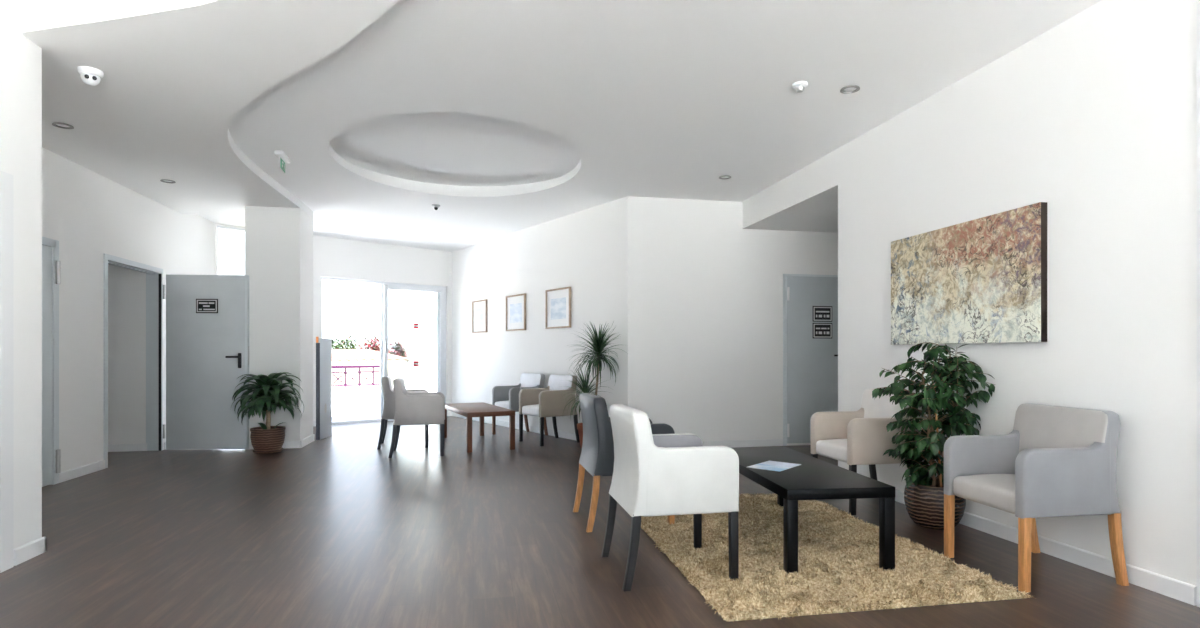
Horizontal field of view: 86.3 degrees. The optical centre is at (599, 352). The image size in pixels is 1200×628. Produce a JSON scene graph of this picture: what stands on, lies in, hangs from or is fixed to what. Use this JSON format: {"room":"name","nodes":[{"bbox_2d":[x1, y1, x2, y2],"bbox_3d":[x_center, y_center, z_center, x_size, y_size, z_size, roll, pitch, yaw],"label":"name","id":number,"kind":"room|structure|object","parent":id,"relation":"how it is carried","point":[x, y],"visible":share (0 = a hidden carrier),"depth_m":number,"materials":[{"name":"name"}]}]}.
{"room":"waiting room","nodes":[
{"label":"waiting room","id":0,"kind":"room"},
{"bbox_2d":[0,0,41,548],"bbox_3d":[-3.012,-0.930,-0.325,1.285,4.100,7.735,0,0,-11],"label":"wall pillar","id":1,"kind":"structure","parent":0,"point":[20,58],"depth_m":3.46,"materials":[{"name":"white paint"}]},
{"bbox_2d":[0,170,13,572],"bbox_3d":[-3.010,0.095,2.851,0.075,2.050,1.005,0,0,-11],"label":"door","id":2,"kind":"structure","parent":1,"relation":"attached to","point":[6,179],"depth_m":3.30,"materials":[{"name":"white"}]},
{"bbox_2d":[14,537,45,565],"bbox_3d":[-3.663,1.077,3.379,1.149,0.085,0.244,0,0,-11],"label":"baseboard","id":3,"kind":"structure","parent":1,"relation":"attached to","point":[30,550],"depth_m":3.47,"materials":[{"name":"white wood"}]},
{"bbox_2d":[108,264,145,443],"bbox_3d":[-5.738,-0.205,5.899,1.640,2.650,2.805,0,0,-11],"label":"wall","id":4,"kind":"structure","parent":0,"point":[126,287],"depth_m":7.29,"materials":[{"name":"white paint"}]},
{"bbox_2d":[108,443,146,451],"bbox_3d":[-5.891,1.077,7.187,1.440,0.085,0.014,0,0,-11],"label":"baseboard","id":5,"kind":"structure","parent":4,"relation":"attached to","point":[142,446],"depth_m":7.28,"materials":[{"name":"white"}]},
{"bbox_2d":[42,147,218,471],"bbox_3d":[-4.879,-0.930,6.167,0.150,4.100,5.797,0,0,-11],"label":"wall","id":6,"kind":"structure","parent":0,"point":[90,215],"depth_m":5.99,"materials":[{"name":"white paint"}]},
{"bbox_2d":[42,237,60,486],"bbox_3d":[-4.598,0.077,5.003,0.148,2.085,1.025,0,0,-11],"label":"door","id":7,"kind":"structure","parent":6,"relation":"in","point":[51,265],"depth_m":5.42,"materials":[{"name":"grey metal"}]},
{"bbox_2d":[59,460,104,482],"bbox_3d":[-4.734,1.077,5.858,0.014,0.085,0.695,0,0,-11],"label":"baseboard","id":8,"kind":"structure","parent":6,"relation":"attached to","point":[96,466],"depth_m":5.83,"materials":[{"name":"white"}]},
{"bbox_2d":[103,253,162,467],"bbox_3d":[-4.998,0.077,6.771,0.174,2.085,1.198,0,0,-11],"label":"door frame","id":9,"kind":"structure","parent":6,"relation":"in","point":[154,275],"depth_m":7.33,"materials":[{"name":"grey painted metal"}]},
{"bbox_2d":[163,274,248,449],"bbox_3d":[-4.539,0.104,7.351,0.952,2.008,0.103,0,0,-3],"label":"door","id":10,"kind":"structure","parent":9,"relation":"attached to","point":[207,316],"depth_m":7.36,"materials":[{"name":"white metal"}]},
{"bbox_2d":[245,206,312,441],"bbox_3d":[-3.893,-0.350,7.801,0.600,2.940,0.620,0,0,-11],"label":"wall column","id":11,"kind":"structure","parent":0,"point":[278,240],"depth_m":7.52,"materials":[{"name":"white paint"}]},
{"bbox_2d":[245,434,313,449],"bbox_3d":[-3.885,1.077,7.796,0.614,0.085,0.634,0,0,-11],"label":"baseboard","id":12,"kind":"structure","parent":11,"relation":"attached to","point":[287,444],"depth_m":7.54,"materials":[{"name":"white"}]},
{"bbox_2d":[215,223,451,420],"bbox_3d":[-4.082,-0.930,10.204,4.051,4.100,0.220,0,0,-43],"label":"wall","id":13,"kind":"structure","parent":0,"point":[332,257],"depth_m":10.45,"materials":[{"name":"white paint"}]},
{"bbox_2d":[217,226,244,274],"bbox_3d":[-5.040,-0.330,9.281,0.970,2.900,0.060,0,0,-43],"label":"window","id":14,"kind":"structure","parent":13,"relation":"in","point":[218,227],"depth_m":9.00,"materials":[{"name":"white metal"}]},
{"bbox_2d":[321,277,445,424],"bbox_3d":[-3.564,-0.030,10.668,2.180,2.300,0.130,0,0,-43],"label":"window","id":15,"kind":"structure","parent":13,"relation":"in","point":[384,286],"depth_m":10.77,"materials":[{"name":"white metal"}]},
{"bbox_2d":[332,403,391,424],"bbox_3d":[-5.775,1.165,11.100,13.000,0.150,3.400,0,0,-43],"label":"floor","id":16,"kind":"structure","parent":0,"point":[369,410],"depth_m":11.72,"materials":[{"name":"tile"}]},
{"bbox_2d":[332,384,436,404],"bbox_3d":[-6.854,0.910,12.253,13.000,0.360,0.200,0,0,-43],"label":"wall","id":17,"kind":"structure","parent":0,"point":[364,394],"depth_m":13.72,"materials":[{"name":"white"}]},
{"bbox_2d":[332,365,379,386],"bbox_3d":[-7.576,0.499,11.578,7.507,0.465,0.056,0,0,-43],"label":"balcony railing","id":18,"kind":"object","parent":17,"relation":"on","point":[345,372],"visible":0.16,"depth_m":13.72,"materials":[{"name":"metal"}]},
{"bbox_2d":[329,112,580,196],"bbox_3d":[-1.329,-1.883,6.083,2.650,0.165,2.960,0,0,-11],"label":"ceiling","id":19,"kind":"structure","parent":0,"point":[450,154],"depth_m":6.33,"materials":[{"name":"white paint"}]},
{"bbox_2d":[451,411,465,418],"bbox_3d":[-2.462,1.080,11.153,0.014,0.079,0.593,0,0,-36],"label":"baseboard","id":20,"kind":"structure","parent":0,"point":[452,413],"depth_m":11.20,"materials":[{"name":"white"}]},
{"bbox_2d":[484,417,508,426],"bbox_3d":[-1.616,1.075,9.994,0.014,0.086,0.816,0,0,-36],"label":"baseboard","id":21,"kind":"structure","parent":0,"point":[487,420],"depth_m":9.92,"materials":[{"name":"white"}]},
{"bbox_2d":[452,196,627,432],"bbox_3d":[-1.137,-0.930,9.519,0.200,4.100,5.216,0,0,-36],"label":"wall","id":22,"kind":"structure","parent":0,"point":[585,251],"depth_m":8.82,"materials":[{"name":"white paint"}]},
{"bbox_2d":[472,299,486,332],"bbox_3d":[-1.968,-0.595,10.462,0.029,0.530,0.520,0,0,-36],"label":"framed picture","id":23,"kind":"object","parent":22,"relation":"attached to","point":[479,308],"visible":1,"depth_m":10.47,"materials":[{"name":"brown wood"}]},
{"bbox_2d":[476,308,483,325],"bbox_3d":[-1.966,-0.590,10.464,0.003,0.280,0.300,0,0,-36],"label":"print","id":24,"kind":"object","parent":23,"relation":"attached to","point":[479,312],"depth_m":10.47},
{"bbox_2d":[506,293,525,330],"bbox_3d":[-1.249,-0.595,9.476,0.029,0.530,0.580,0,0,-36],"label":"framed picture","id":25,"kind":"object","parent":22,"relation":"attached to","point":[515,304],"visible":1,"depth_m":9.46,"materials":[{"name":"brown wood"}]},
{"bbox_2d":[510,303,521,322],"bbox_3d":[-1.246,-0.590,9.478,0.003,0.280,0.360,0,0,-36],"label":"print","id":26,"kind":"object","parent":25,"relation":"attached to","point":[515,309],"depth_m":9.47},
{"bbox_2d":[515,423,539,432],"bbox_3d":[-1.042,1.076,9.207,0.014,0.087,0.693,0,0,-36],"label":"baseboard","id":27,"kind":"structure","parent":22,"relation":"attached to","point":[535,429],"depth_m":9.10,"materials":[{"name":"white"}]},
{"bbox_2d":[545,287,570,328],"bbox_3d":[-0.559,-0.595,8.531,0.030,0.530,0.600,0,0,-36],"label":"framed picture","id":28,"kind":"object","parent":22,"relation":"attached to","point":[557,301],"visible":1,"depth_m":8.53,"materials":[{"name":"white paper"}]},
{"bbox_2d":[551,297,565,319],"bbox_3d":[-0.557,-0.590,8.533,0.003,0.280,0.380,0,0,-36],"label":"print","id":29,"kind":"object","parent":28,"relation":"attached to","point":[558,305],"depth_m":8.53},
{"bbox_2d":[544,428,576,440],"bbox_3d":[-0.527,1.076,8.501,0.014,0.088,0.787,0,0,-36],"label":"baseboard","id":30,"kind":"structure","parent":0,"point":[561,434],"depth_m":8.43,"materials":[{"name":"white"}]},
{"bbox_2d":[20,0,1101,251],"bbox_3d":[-0.329,-2.345,3.759,7.555,1.270,15.737,0,0,-29],"label":"ceiling","id":31,"kind":"structure","parent":0,"point":[653,98],"depth_m":4.25,"materials":[{"name":"white paint"}]},
{"bbox_2d":[52,122,73,128],"bbox_3d":[-4.033,-1.716,4.807,0.128,0.028,0.128,0,0,-11],"label":"recessed light","id":32,"kind":"object","parent":31,"relation":"in","point":[65,126],"visible":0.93,"depth_m":4.80,"materials":[{"name":"grey"}]},
{"bbox_2d":[78,66,103,85],"bbox_3d":[-3.083,-1.667,3.874,0.124,0.094,0.124,0,0,-11],"label":"ceiling camera","id":33,"kind":"object","parent":31,"relation":"attached to","point":[91,76],"visible":1,"depth_m":3.84,"materials":[{"name":"white plastic"}]},
{"bbox_2d":[160,179,175,182],"bbox_3d":[-4.295,-1.716,6.363,0.128,0.028,0.128,0,0,-11],"label":"recessed light","id":34,"kind":"object","parent":31,"relation":"in","point":[161,180],"visible":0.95,"depth_m":6.35,"materials":[{"name":"grey metal"}]},
{"bbox_2d":[274,150,289,173],"bbox_3d":[-2.888,-1.725,5.819,0.080,0.150,0.300,0,0,-14],"label":"exit sign","id":35,"kind":"object","parent":31,"relation":"attached to","point":[283,159],"visible":1,"depth_m":5.77,"materials":[{"name":"white plastic"}]},
{"bbox_2d":[432,204,439,209],"bbox_3d":[-1.994,-1.769,7.784,0.100,0.062,0.100,0,0,-11],"label":"ceiling sensor","id":36,"kind":"object","parent":31,"relation":"attached to","point":[435,206],"visible":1,"depth_m":7.75,"materials":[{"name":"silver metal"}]},
{"bbox_2d":[719,175,730,178],"bbox_3d":[1.278,-1.806,6.545,0.128,0.028,0.128,0,0,-11],"label":"recessed light","id":37,"kind":"object","parent":31,"relation":"in","point":[723,176],"visible":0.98,"depth_m":6.54,"materials":[{"name":"grey metal"}]},
{"bbox_2d":[792,81,807,92],"bbox_3d":[1.338,-1.774,4.282,0.100,0.053,0.100,0,0,-11],"label":"ceiling sensor","id":38,"kind":"object","parent":31,"relation":"attached to","point":[799,86],"visible":1,"depth_m":4.26,"materials":[{"name":"white plastic"}]},
{"bbox_2d":[840,85,859,93],"bbox_3d":[1.704,-1.806,4.363,0.128,0.028,0.128,0,0,-11],"label":"recessed light","id":39,"kind":"object","parent":31,"relation":"in","point":[850,88],"visible":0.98,"depth_m":4.36,"materials":[{"name":"grey"}]},
{"bbox_2d":[0,416,1199,627],"bbox_3d":[-0.722,1.180,3.894,10.700,0.120,15.520,0,0,-11],"label":"floor","id":40,"kind":"structure","parent":0,"point":[334,531],"depth_m":3.56,"materials":[{"name":"brown wood"}]},
{"bbox_2d":[230,372,303,453],"bbox_3d":[-3.737,0.669,7.167,0.766,0.902,0.615,0,0,-11],"label":"dracaena","id":41,"kind":"object","parent":40,"relation":"on","point":[267,395],"visible":1,"depth_m":7.13,"materials":[{"name":"green plant"}]},
{"bbox_2d":[250,426,284,450],"bbox_3d":[-3.756,0.969,7.237,0.356,0.247,0.356,0,0,-11],"label":"pot","id":42,"kind":"object","parent":40,"relation":"on","point":[263,438],"depth_m":7.11,"materials":[{"name":"brown wicker"}]},
{"bbox_2d":[316,337,331,439],"bbox_3d":[-3.643,0.455,8.456,0.053,1.330,0.420,0,0,-2],"label":"panel","id":43,"kind":"object","parent":40,"relation":"on","point":[323,346],"visible":1,"depth_m":8.38,"materials":[{"name":"white"}]},
{"bbox_2d":[377,376,428,449],"bbox_3d":[-2.374,0.700,7.759,0.578,0.840,0.556,0,0,-15],"label":"armchair","id":44,"kind":"object","parent":40,"relation":"on","point":[389,407],"visible":0.48,"depth_m":7.45,"materials":[{"name":"fabric upholstery"},{"name":"dark wood"}]},
{"bbox_2d":[389,377,444,457],"bbox_3d":[-2.035,0.700,7.152,0.578,0.840,0.556,0,0,-13],"label":"armchair","id":45,"kind":"object","parent":40,"relation":"on","point":[412,408],"visible":1,"depth_m":6.89,"materials":[{"name":"fabric upholstery"},{"name":"dark wood"}]},
{"bbox_2d":[444,402,514,452],"bbox_3d":[-1.539,0.895,7.949,0.560,0.450,1.420,0,0,-25],"label":"coffee table","id":46,"kind":"object","parent":40,"relation":"on","point":[481,410],"visible":0.88,"depth_m":7.44,"materials":[{"name":"brown wood"}]},
{"bbox_2d":[492,373,547,434],"bbox_3d":[-1.096,0.700,8.756,0.578,0.840,0.556,0,0,-36],"label":"armchair","id":47,"kind":"object","parent":40,"relation":"on","point":[507,397],"visible":0.62,"depth_m":8.77,"materials":[{"name":"grey fabric"}]},
{"bbox_2d":[519,374,579,445],"bbox_3d":[-0.637,0.700,8.064,0.578,0.840,0.556,0,0,-36],"label":"armchair","id":48,"kind":"object","parent":40,"relation":"on","point":[550,401],"visible":0.96,"depth_m":7.95,"materials":[{"name":"beige fabric"}]},
{"bbox_2d":[577,423,582,447],"bbox_3d":[-0.118,0.978,7.541,0.308,0.285,0.308,0,0,-11],"label":"pot","id":49,"kind":"object","parent":40,"relation":"on","point":[579,425],"depth_m":7.47,"materials":[{"name":"ceramic"}]},
{"bbox_2d":[560,321,620,447],"bbox_3d":[-0.158,0.366,7.425,0.647,1.509,0.793,0,0,-36],"label":"dracaena","id":50,"kind":"object","parent":40,"relation":"on","point":[599,344],"visible":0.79,"depth_m":7.46,"materials":[{"name":"plant"}]},
{"bbox_2d":[573,393,674,531],"bbox_3d":[0.145,0.700,4.318,0.578,0.840,0.556,0,0,-12],"label":"armchair","id":51,"kind":"object","parent":40,"relation":"on","point":[597,452],"visible":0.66,"depth_m":4.04,"materials":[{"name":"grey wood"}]},
{"bbox_2d":[601,404,738,591],"bbox_3d":[0.342,0.700,3.325,0.578,0.840,0.556,0,0,-11],"label":"armchair","id":52,"kind":"object","parent":40,"relation":"on","point":[654,474],"visible":1,"depth_m":3.08,"materials":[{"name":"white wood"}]},
{"bbox_2d":[641,493,1035,621],"bbox_3d":[1.048,1.099,3.846,1.525,0.042,2.219,0,0,-10],"label":"shaggy rug","id":53,"kind":"object","parent":40,"relation":"on","point":[839,571],"visible":0.78,"depth_m":3.26,"materials":[{"name":"fabric"}]},
{"bbox_2d":[730,447,894,572],"bbox_3d":[1.135,0.893,3.909,0.570,0.430,1.410,0,0,-6],"label":"coffee table","id":54,"kind":"object","parent":53,"relation":"on","point":[815,479],"visible":0.73,"depth_m":3.27,"materials":[{"name":"black wood"}]},
{"bbox_2d":[748,461,801,471],"bbox_3d":[1.045,0.676,3.837,0.210,0.003,0.300,0,0,41],"label":"brochure","id":55,"kind":"object","parent":54,"relation":"on","point":[768,465],"visible":1,"depth_m":3.84,"materials":[{"name":"paper"}]},
{"bbox_2d":[811,389,916,514],"bbox_3d":[1.961,0.700,4.734,0.578,0.840,0.556,0,0,-11],"label":"armchair","id":56,"kind":"object","parent":40,"relation":"on","point":[860,437],"visible":0.69,"depth_m":4.60,"materials":[{"name":"beige fabric"}]},
{"bbox_2d":[872,342,994,529],"bbox_3d":[2.086,0.525,4.130,0.572,1.189,0.713,0,0,-11],"label":"potted ficus","id":57,"kind":"object","parent":40,"relation":"on","point":[923,491],"visible":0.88,"depth_m":4.04,"materials":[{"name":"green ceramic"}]},
{"bbox_2d":[904,483,965,529],"bbox_3d":[2.174,0.981,4.163,0.358,0.279,0.358,0,0,-11],"label":"pot","id":58,"kind":"object","parent":57,"relation":"attached to","point":[924,502],"depth_m":4.04,"materials":[{"name":"brown wicker"}]},
{"bbox_2d":[944,403,1128,591],"bbox_3d":[2.219,0.700,3.302,0.578,0.840,0.556,0,0,-9],"label":"armchair","id":59,"kind":"object","parent":40,"relation":"on","point":[1055,461],"visible":0.98,"depth_m":3.09,"materials":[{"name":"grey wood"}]},
{"bbox_2d":[628,196,837,445],"bbox_3d":[2.044,-0.930,7.797,3.555,4.100,0.200,0,0,-11],"label":"wall","id":60,"kind":"structure","parent":0,"point":[705,290],"depth_m":7.54,"materials":[{"name":"white paint"}]},
{"bbox_2d":[702,439,782,446],"bbox_3d":[1.256,1.077,7.531,1.925,0.085,0.014,0,0,-11],"label":"baseboard","id":61,"kind":"structure","parent":60,"relation":"attached to","point":[757,442],"depth_m":7.62,"materials":[{"name":"white"}]},
{"bbox_2d":[783,274,837,445],"bbox_3d":[2.696,0.083,7.785,0.980,2.075,0.098,0,0,-11],"label":"door","id":62,"kind":"structure","parent":60,"relation":"in","point":[810,302],"depth_m":7.76,"materials":[{"name":"white metal"}]},
{"bbox_2d":[838,0,1199,585],"bbox_3d":[3.040,-0.930,1.376,0.200,4.100,8.716,0,0,-11],"label":"wall","id":63,"kind":"structure","parent":0,"point":[1093,118],"depth_m":3.36,"materials":[{"name":"white paint"}]},
{"bbox_2d":[742,149,837,232],"bbox_3d":[2.950,-2.230,6.838,2.150,1.500,2.034,0,0,-11],"label":"lintel","id":64,"kind":"object","parent":63,"relation":"attached to","point":[806,199],"visible":0.29,"depth_m":6.70,"materials":[{"name":"white paint"}]},
{"bbox_2d":[891,202,1046,344],"bbox_3d":[2.352,-0.452,4.213,0.045,0.780,1.304,0,0,-11],"label":"picture","id":65,"kind":"object","parent":63,"relation":"attached to","point":[984,279],"visible":1,"depth_m":4.06,"materials":[{"name":"fabric"}]},
{"bbox_2d":[895,489,1196,605],"bbox_3d":[2.364,1.077,4.234,0.014,0.085,2.846,0,0,-11],"label":"baseboard","id":66,"kind":"structure","parent":63,"relation":"attached to","point":[1167,586],"depth_m":3.32,"materials":[{"name":"white"}]},
{"bbox_2d":[1197,3,1199,606],"bbox_3d":[2.756,-0.210,2.393,0.062,2.660,0.902,0,0,-11],"label":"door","id":67,"kind":"structure","parent":63,"relation":"in","point":[1198,5],"depth_m":2.82,"materials":[{"name":"white"}]},
{"label":"outside","id":68,"kind":"structure","parent":0,"visible":0},
{"bbox_2d":[405,377,424,384],"bbox_3d":[-34.741,4.220,45.732,147.315,0.200,136.384,0,0,-11],"label":"ground","id":69,"kind":"structure","parent":68,"point":[415,380],"depth_m":92.53,"materials":[{"name":"white"}]},
{"bbox_2d":[324,335,349,349],"bbox_3d":[-12.569,1.638,29.717,1.902,4.968,1.846,0,0,21],"label":"shrub","id":70,"kind":"object","parent":69,"relation":"on","point":[336,344],"visible":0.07,"depth_m":29.86,"materials":[{"name":"green plant"}]},
{"bbox_2d":[333,334,364,349],"bbox_3d":[-13.026,1.555,33.101,1.904,5.135,1.988,0,0,0],"label":"shrub","id":71,"kind":"object","parent":69,"relation":"on","point":[351,343],"visible":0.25,"depth_m":32.95,"materials":[{"name":"green plant"}]},
{"bbox_2d":[363,335,379,349],"bbox_3d":[-12.245,1.547,35.108,1.680,5.150,1.535,0,0,-11],"label":"shrub","id":72,"kind":"object","parent":69,"relation":"on","point":[373,340],"visible":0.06,"depth_m":34.92,"materials":[{"name":"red plant"}]},
{"bbox_2d":[332,349,413,387],"bbox_3d":[-14.685,1.980,21.359,14.400,4.280,7.800,0,0,-43],"label":"railing","id":73,"kind":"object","parent":69,"relation":"on","point":[344,357],"visible":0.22,"depth_m":22.81,"materials":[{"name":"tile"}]},
{"bbox_2d":[354,332,393,353],"bbox_3d":[-11.350,1.532,32.136,2.041,5.180,2.028,0,0,-11],"label":"shrub","id":74,"kind":"object","parent":69,"relation":"on","point":[373,344],"visible":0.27,"depth_m":31.90,"materials":[{"name":"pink plant"}]},
{"bbox_2d":[388,337,409,365],"bbox_3d":[-10.647,1.604,34.087,1.449,5.036,1.341,0,0,-41],"label":"shrub","id":75,"kind":"object","parent":69,"relation":"on","point":[403,352],"visible":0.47,"depth_m":33.93,"materials":[{"name":"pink plant"}]},
{"bbox_2d":[398,290,436,383],"bbox_3d":[-3.174,0.520,16.517,4.200,7.200,0.400,0,0,-43],"label":"wall","id":76,"kind":"structure","parent":69,"relation":"on","point":[421,343],"depth_m":15.27,"materials":[{"name":"white paint"}]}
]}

